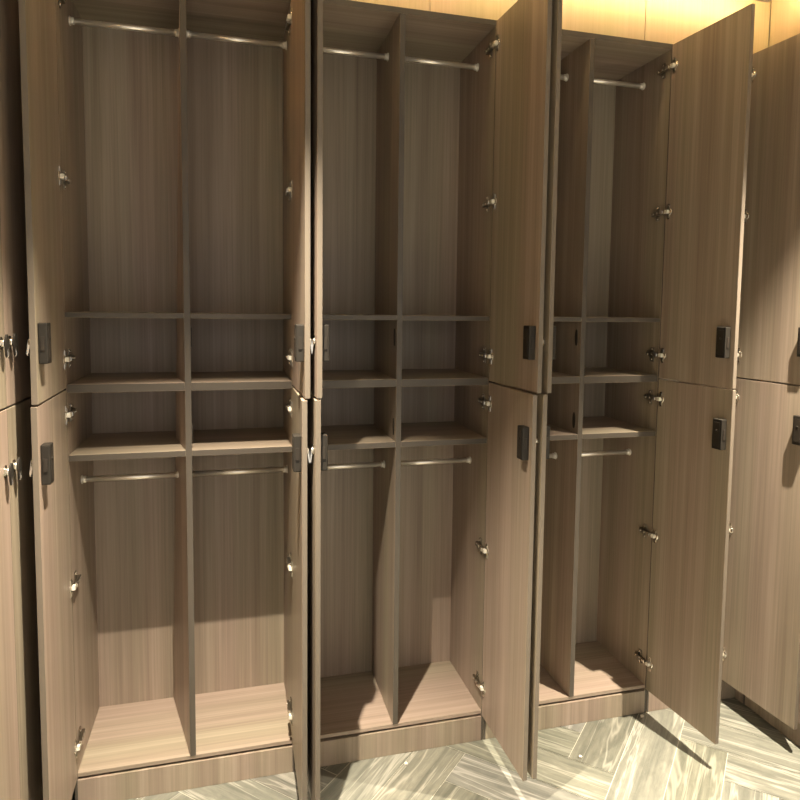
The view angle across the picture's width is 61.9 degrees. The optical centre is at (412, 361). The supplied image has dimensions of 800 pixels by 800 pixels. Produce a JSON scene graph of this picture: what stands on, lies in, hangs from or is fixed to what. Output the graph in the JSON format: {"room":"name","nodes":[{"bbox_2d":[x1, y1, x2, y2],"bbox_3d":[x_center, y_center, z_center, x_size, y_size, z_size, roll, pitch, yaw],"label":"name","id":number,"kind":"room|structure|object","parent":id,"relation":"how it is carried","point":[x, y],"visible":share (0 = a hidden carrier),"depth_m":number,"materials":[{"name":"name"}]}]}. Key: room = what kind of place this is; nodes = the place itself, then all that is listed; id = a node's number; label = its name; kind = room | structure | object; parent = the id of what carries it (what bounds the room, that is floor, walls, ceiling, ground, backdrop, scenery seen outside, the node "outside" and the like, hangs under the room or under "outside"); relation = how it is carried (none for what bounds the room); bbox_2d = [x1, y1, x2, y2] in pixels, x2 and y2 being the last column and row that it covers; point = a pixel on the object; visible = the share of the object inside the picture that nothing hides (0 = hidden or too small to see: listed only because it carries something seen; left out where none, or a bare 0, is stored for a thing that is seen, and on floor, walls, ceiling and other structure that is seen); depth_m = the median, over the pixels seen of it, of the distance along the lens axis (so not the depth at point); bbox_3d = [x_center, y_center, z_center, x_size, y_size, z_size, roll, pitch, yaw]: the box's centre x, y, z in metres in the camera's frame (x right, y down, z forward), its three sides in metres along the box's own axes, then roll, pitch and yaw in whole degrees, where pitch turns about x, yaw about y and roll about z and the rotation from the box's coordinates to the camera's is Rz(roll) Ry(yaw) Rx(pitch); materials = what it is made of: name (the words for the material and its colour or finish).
{"room":"changing room","nodes":[
{"label":"changing room","id":0,"kind":"room"},
{"bbox_2d":[73,691,799,799],"bbox_3d":[0.540,1.454,0.736,3.300,0.050,4.020,-1,5,-15],"label":"floor","id":1,"kind":"structure","parent":0,"point":[657,755],"depth_m":2.14,"materials":[{"name":"stone"}]},
{"bbox_2d":[0,0,42,799],"bbox_3d":[-1.089,0.153,1.466,0.385,2.390,0.631,-1,5,-15],"label":"tall cabinet","id":2,"kind":"object","parent":1,"relation":"on","point":[21,778],"visible":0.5,"depth_m":1.56,"materials":[{"name":"laminate"}]},
{"bbox_2d":[18,0,311,799],"bbox_3d":[-0.668,0.120,1.957,0.668,2.390,0.686,-1,5,-15],"label":"tall cabinet","id":3,"kind":"object","parent":1,"relation":"on","point":[166,143],"visible":1,"depth_m":2.16,"materials":[{"name":"laminate"}]},
{"bbox_2d":[58,166,64,185],"bbox_3d":[-0.949,-0.500,1.798,0.012,0.052,0.028,-1,5,-17],"label":"hinge","id":4,"kind":"object","parent":3,"relation":"on","point":[60,176],"depth_m":1.80,"materials":[{"name":"silver metal"}]},
{"bbox_2d":[63,350,69,368],"bbox_3d":[-0.955,-0.005,1.836,0.012,0.052,0.028,-1,5,-17],"label":"hinge","id":5,"kind":"object","parent":3,"relation":"on","point":[65,359],"depth_m":1.83,"materials":[{"name":"silver metal"}]},
{"bbox_2d":[65,406,70,424],"bbox_3d":[-0.957,0.150,1.848,0.012,0.052,0.028,-1,5,-17],"label":"hinge","id":6,"kind":"object","parent":3,"relation":"on","point":[67,414],"depth_m":1.85,"materials":[{"name":"silver metal"}]},
{"bbox_2d":[70,579,75,597],"bbox_3d":[-0.963,0.643,1.887,0.012,0.052,0.028,-1,5,-17],"label":"hinge","id":7,"kind":"object","parent":3,"relation":"on","point":[72,586],"depth_m":1.89,"materials":[{"name":"silver metal"}]},
{"bbox_2d":[74,739,80,758],"bbox_3d":[-0.969,1.120,1.924,0.012,0.052,0.028,-1,5,-17],"label":"hinge","id":8,"kind":"object","parent":3,"relation":"on","point":[77,744],"depth_m":1.92,"materials":[{"name":"silver metal"}]},
{"bbox_2d":[65,311,183,317],"bbox_3d":[-0.860,-0.144,2.053,0.313,0.015,0.339,-1,5,-15],"label":"shelf","id":9,"kind":"object","parent":3,"relation":"attached to","point":[68,314],"depth_m":1.90,"materials":[{"name":"laminate"}]},
{"bbox_2d":[69,431,185,461],"bbox_3d":[-0.865,0.260,2.085,0.313,0.018,0.339,-1,5,-15],"label":"shelf","id":10,"kind":"object","parent":3,"relation":"attached to","point":[94,445],"depth_m":2.01,"materials":[{"name":"laminate"}]},
{"bbox_2d":[190,312,291,318],"bbox_3d":[-0.573,-0.146,2.132,0.335,0.015,0.339,-1,5,-15],"label":"shelf","id":11,"kind":"object","parent":3,"relation":"attached to","point":[193,315],"depth_m":1.99,"materials":[{"name":"laminate"}]},
{"bbox_2d":[192,427,291,455],"bbox_3d":[-0.583,0.257,2.162,0.344,0.018,0.339,-1,5,-15],"label":"shelf","id":12,"kind":"object","parent":3,"relation":"attached to","point":[207,441],"depth_m":2.11,"materials":[{"name":"laminate"}]},
{"bbox_2d":[287,7,291,26],"bbox_3d":[-0.355,-0.994,1.919,0.012,0.052,0.028,-1,5,-16],"label":"hinge","id":13,"kind":"object","parent":3,"relation":"on","point":[289,17],"depth_m":1.92,"materials":[{"name":"silver metal"}]},
{"bbox_2d":[288,561,292,576],"bbox_3d":[-0.376,0.638,2.047,0.012,0.052,0.028,0,5,-15],"label":"hinge","id":14,"kind":"object","parent":3,"relation":"on","point":[290,565],"depth_m":2.05,"materials":[{"name":"silver metal"}]},
{"bbox_2d":[288,400,292,416],"bbox_3d":[-0.370,0.145,2.009,0.012,0.052,0.028,0,5,-15],"label":"hinge","id":15,"kind":"object","parent":3,"relation":"on","point":[290,407],"depth_m":2.01,"materials":[{"name":"silver metal"}]},
{"bbox_2d":[288,349,292,365],"bbox_3d":[-0.368,-0.010,1.996,0.012,0.052,0.028,-1,5,-16],"label":"hinge","id":16,"kind":"object","parent":3,"relation":"on","point":[290,357],"depth_m":2.00,"materials":[{"name":"silver metal"}]},
{"bbox_2d":[288,180,292,198],"bbox_3d":[-0.361,-0.505,1.958,0.012,0.052,0.028,-1,5,-16],"label":"hinge","id":17,"kind":"object","parent":3,"relation":"on","point":[290,189],"depth_m":1.95,"materials":[{"name":"silver metal"}]},
{"bbox_2d":[289,708,292,725],"bbox_3d":[-0.382,1.115,2.084,0.012,0.052,0.028,0,5,-15],"label":"hinge","id":18,"kind":"object","parent":3,"relation":"on","point":[290,711],"depth_m":2.08,"materials":[{"name":"silver metal"}]},
{"bbox_2d":[295,0,551,799],"bbox_3d":[-0.041,0.114,2.128,0.666,2.390,0.686,-1,5,-15],"label":"tall cabinet","id":19,"kind":"object","parent":1,"relation":"on","point":[429,130],"visible":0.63,"depth_m":2.29,"materials":[{"name":"laminate"}]},
{"bbox_2d":[321,424,395,449],"bbox_3d":[-0.250,0.254,2.253,0.310,0.018,0.339,-1,5,-15],"label":"shelf","id":20,"kind":"object","parent":19,"relation":"attached to","point":[340,436],"depth_m":2.20,"materials":[{"name":"laminate"}]},
{"bbox_2d":[322,314,396,319],"bbox_3d":[-0.245,-0.149,2.221,0.310,0.015,0.339,-1,5,-15],"label":"shelf","id":21,"kind":"object","parent":19,"relation":"attached to","point":[324,316],"depth_m":2.07,"materials":[{"name":"laminate"}]},
{"bbox_2d":[401,421,486,446],"bbox_3d":[0.059,0.252,2.337,0.294,0.018,0.339,-1,5,-15],"label":"shelf","id":22,"kind":"object","parent":19,"relation":"attached to","point":[413,433],"depth_m":2.27,"materials":[{"name":"laminate"}]},
{"bbox_2d":[402,315,488,320],"bbox_3d":[0.064,-0.152,2.305,0.294,0.015,0.339,-1,5,-15],"label":"shelf","id":23,"kind":"object","parent":19,"relation":"attached to","point":[404,317],"depth_m":2.15,"materials":[{"name":"laminate"}]},
{"bbox_2d":[480,681,485,695],"bbox_3d":[0.235,1.109,2.253,0.012,0.052,0.028,-1,5,-15],"label":"hinge","id":24,"kind":"object","parent":19,"relation":"on","point":[483,683],"depth_m":2.25,"materials":[{"name":"silver metal"}]},
{"bbox_2d":[483,543,488,558],"bbox_3d":[0.241,0.633,2.216,0.012,0.052,0.028,-1,5,-15],"label":"hinge","id":25,"kind":"object","parent":19,"relation":"on","point":[486,545],"depth_m":2.22,"materials":[{"name":"silver metal"}]},
{"bbox_2d":[486,396,491,411],"bbox_3d":[0.247,0.139,2.177,0.012,0.052,0.028,-1,5,-15],"label":"hinge","id":26,"kind":"object","parent":19,"relation":"on","point":[489,398],"depth_m":2.18,"materials":[{"name":"silver metal"}]},
{"bbox_2d":[487,349,492,364],"bbox_3d":[0.250,-0.015,2.165,0.012,0.052,0.028,-1,5,-18],"label":"hinge","id":27,"kind":"object","parent":19,"relation":"on","point":[490,351],"depth_m":2.16,"materials":[{"name":"silver metal"}]},
{"bbox_2d":[490,193,496,209],"bbox_3d":[0.257,-0.511,2.126,0.012,0.052,0.028,-1,5,-18],"label":"hinge","id":28,"kind":"object","parent":19,"relation":"on","point":[493,202],"depth_m":2.13,"materials":[{"name":"silver metal"}]},
{"bbox_2d":[493,34,499,51],"bbox_3d":[0.263,-0.999,2.088,0.012,0.052,0.028,-1,5,-18],"label":"hinge","id":29,"kind":"object","parent":19,"relation":"on","point":[496,43],"depth_m":2.09,"materials":[{"name":"silver metal"}]},
{"bbox_2d":[483,0,754,778],"bbox_3d":[0.591,0.109,2.301,0.698,2.390,0.688,-1,5,-15],"label":"tall cabinet","id":30,"kind":"object","parent":1,"relation":"on","point":[648,140],"visible":0.58,"depth_m":2.33,"materials":[{"name":"laminate"}]},
{"bbox_2d":[547,423,577,440],"bbox_3d":[0.371,0.249,2.422,0.317,0.018,0.339,-1,5,-15],"label":"shelf","id":31,"kind":"object","parent":30,"relation":"attached to","point":[558,431],"depth_m":2.33,"materials":[{"name":"laminate"}]},
{"bbox_2d":[553,316,580,321],"bbox_3d":[0.376,-0.155,2.391,0.317,0.015,0.339,-1,5,-15],"label":"shelf","id":32,"kind":"object","parent":30,"relation":"attached to","point":[556,318],"depth_m":2.26,"materials":[{"name":"laminate"}]},
{"bbox_2d":[582,416,654,438],"bbox_3d":[0.681,0.246,2.507,0.292,0.018,0.339,-1,5,-15],"label":"shelf","id":33,"kind":"object","parent":30,"relation":"attached to","point":[594,427],"depth_m":2.42,"materials":[{"name":"laminate"}]},
{"bbox_2d":[586,316,659,321],"bbox_3d":[0.686,-0.158,2.476,0.292,0.015,0.339,-1,5,-15],"label":"shelf","id":34,"kind":"object","parent":30,"relation":"attached to","point":[588,318],"depth_m":2.32,"materials":[{"name":"laminate"}]},
{"bbox_2d":[645,657,652,671],"bbox_3d":[0.859,1.104,2.423,0.012,0.052,0.028,-1,5,-20],"label":"hinge","id":35,"kind":"object","parent":30,"relation":"on","point":[648,660],"depth_m":2.42,"materials":[{"name":"silver metal"}]},
{"bbox_2d":[651,529,658,543],"bbox_3d":[0.865,0.627,2.385,0.012,0.052,0.028,-1,5,-20],"label":"hinge","id":36,"kind":"object","parent":30,"relation":"on","point":[654,532],"depth_m":2.39,"materials":[{"name":"silver metal"}]},
{"bbox_2d":[656,392,663,406],"bbox_3d":[0.871,0.134,2.347,0.012,0.052,0.028,-1,5,-20],"label":"hinge","id":37,"kind":"object","parent":30,"relation":"on","point":[659,395],"depth_m":2.35,"materials":[{"name":"silver metal"}]},
{"bbox_2d":[658,348,665,362],"bbox_3d":[0.873,-0.021,2.335,0.012,0.052,0.028,-1,5,-20],"label":"hinge","id":38,"kind":"object","parent":30,"relation":"on","point":[661,351],"depth_m":2.34,"materials":[{"name":"silver metal"}]},
{"bbox_2d":[664,204,671,219],"bbox_3d":[0.879,-0.516,2.296,0.012,0.052,0.028,-1,5,-20],"label":"hinge","id":39,"kind":"object","parent":30,"relation":"on","point":[667,207],"depth_m":2.30,"materials":[{"name":"silver metal"}]},
{"bbox_2d":[670,57,677,73],"bbox_3d":[0.885,-1.005,2.258,0.012,0.052,0.028,-1,5,-20],"label":"hinge","id":40,"kind":"object","parent":30,"relation":"on","point":[673,60],"depth_m":2.26,"materials":[{"name":"silver metal"}]},
{"bbox_2d":[646,33,799,729],"bbox_3d":[1.048,0.105,2.426,0.357,2.390,0.685,-1,5,-15],"label":"tall cabinet","id":41,"kind":"object","parent":1,"relation":"on","point":[761,645],"visible":0.23,"depth_m":2.30,"materials":[{"name":"laminate"}]},
{"bbox_2d":[723,647,726,660],"bbox_3d":[1.165,1.101,2.506,0.012,0.052,0.028,-1,5,-19],"label":"hinge","id":42,"kind":"object","parent":41,"relation":"on","point":[724,648],"depth_m":2.50,"materials":[{"name":"silver metal"}]},
{"bbox_2d":[729,523,732,536],"bbox_3d":[1.171,0.625,2.469,0.012,0.052,0.028,-1,5,-19],"label":"hinge","id":43,"kind":"object","parent":41,"relation":"on","point":[731,524],"depth_m":2.47,"materials":[{"name":"silver metal"}]},
{"bbox_2d":[721,377,750,699],"bbox_3d":[1.223,0.103,2.475,0.064,2.390,0.018,-1,5,-15],"label":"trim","id":44,"kind":"structure","parent":41,"relation":"attached to","point":[727,691],"depth_m":2.56,"materials":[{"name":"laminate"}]},
{"bbox_2d":[736,390,739,403],"bbox_3d":[1.177,0.131,2.431,0.012,0.052,0.028,-1,5,-19],"label":"hinge","id":45,"kind":"object","parent":41,"relation":"on","point":[737,391],"depth_m":2.43,"materials":[{"name":"silver metal"}]},
{"bbox_2d":[737,348,741,361],"bbox_3d":[1.179,-0.024,2.418,0.012,0.052,0.028,-1,5,-19],"label":"hinge","id":46,"kind":"object","parent":41,"relation":"on","point":[739,358],"depth_m":2.42,"materials":[{"name":"silver metal"}]},
{"bbox_2d":[744,209,748,223],"bbox_3d":[1.185,-0.519,2.380,0.012,0.052,0.028,-1,5,-19],"label":"hinge","id":47,"kind":"object","parent":41,"relation":"on","point":[746,220],"depth_m":2.38,"materials":[{"name":"silver metal"}]},
{"bbox_2d":[751,67,756,82],"bbox_3d":[1.192,-1.007,2.341,0.012,0.052,0.028,-1,5,-19],"label":"hinge","id":48,"kind":"object","parent":41,"relation":"on","point":[754,69],"depth_m":2.34,"materials":[{"name":"silver metal"}]},
{"bbox_2d":[743,380,799,746],"bbox_3d":[1.502,0.130,2.173,0.386,2.390,0.631,-1,5,-15],"label":"tall cabinet","id":49,"kind":"object","parent":1,"relation":"on","point":[793,735],"visible":0.02,"depth_m":2.36,"materials":[{"name":"laminate"}]},
{"bbox_2d":[735,379,756,702],"bbox_3d":[1.268,0.105,2.457,0.018,2.390,0.039,-1,5,-15],"label":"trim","id":50,"kind":"structure","parent":49,"relation":"attached to","point":[739,696],"depth_m":2.54,"materials":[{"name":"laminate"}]},
{"bbox_2d":[768,4,770,46],"bbox_3d":[0.030,-0.224,2.550,3.300,3.000,0.100,-1,5,-15],"label":"wall","id":51,"kind":"structure","parent":0,"point":[770,4],"depth_m":2.80,"materials":[{"name":"beige paint"}]},
{"bbox_3d":[0.575,-1.255,0.524,3.300,0.294,4.020,-1,5,-15],"label":"ceiling","id":52,"kind":"structure","parent":0,"visible":0},
{"bbox_2d":[351,0,770,53],"bbox_3d":[-0.057,-1.275,2.050,2.785,0.389,0.030,-1,5,-15],"label":"wall","id":53,"kind":"structure","parent":52,"relation":"attached to","point":[663,21],"depth_m":2.27,"materials":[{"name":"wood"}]},
{"bbox_2d":[769,0,799,46],"bbox_3d":[1.571,-1.206,1.430,0.030,0.389,2.030,-1,5,-15],"label":"wall","id":54,"kind":"structure","parent":52,"relation":"attached to","point":[785,14],"depth_m":2.35,"materials":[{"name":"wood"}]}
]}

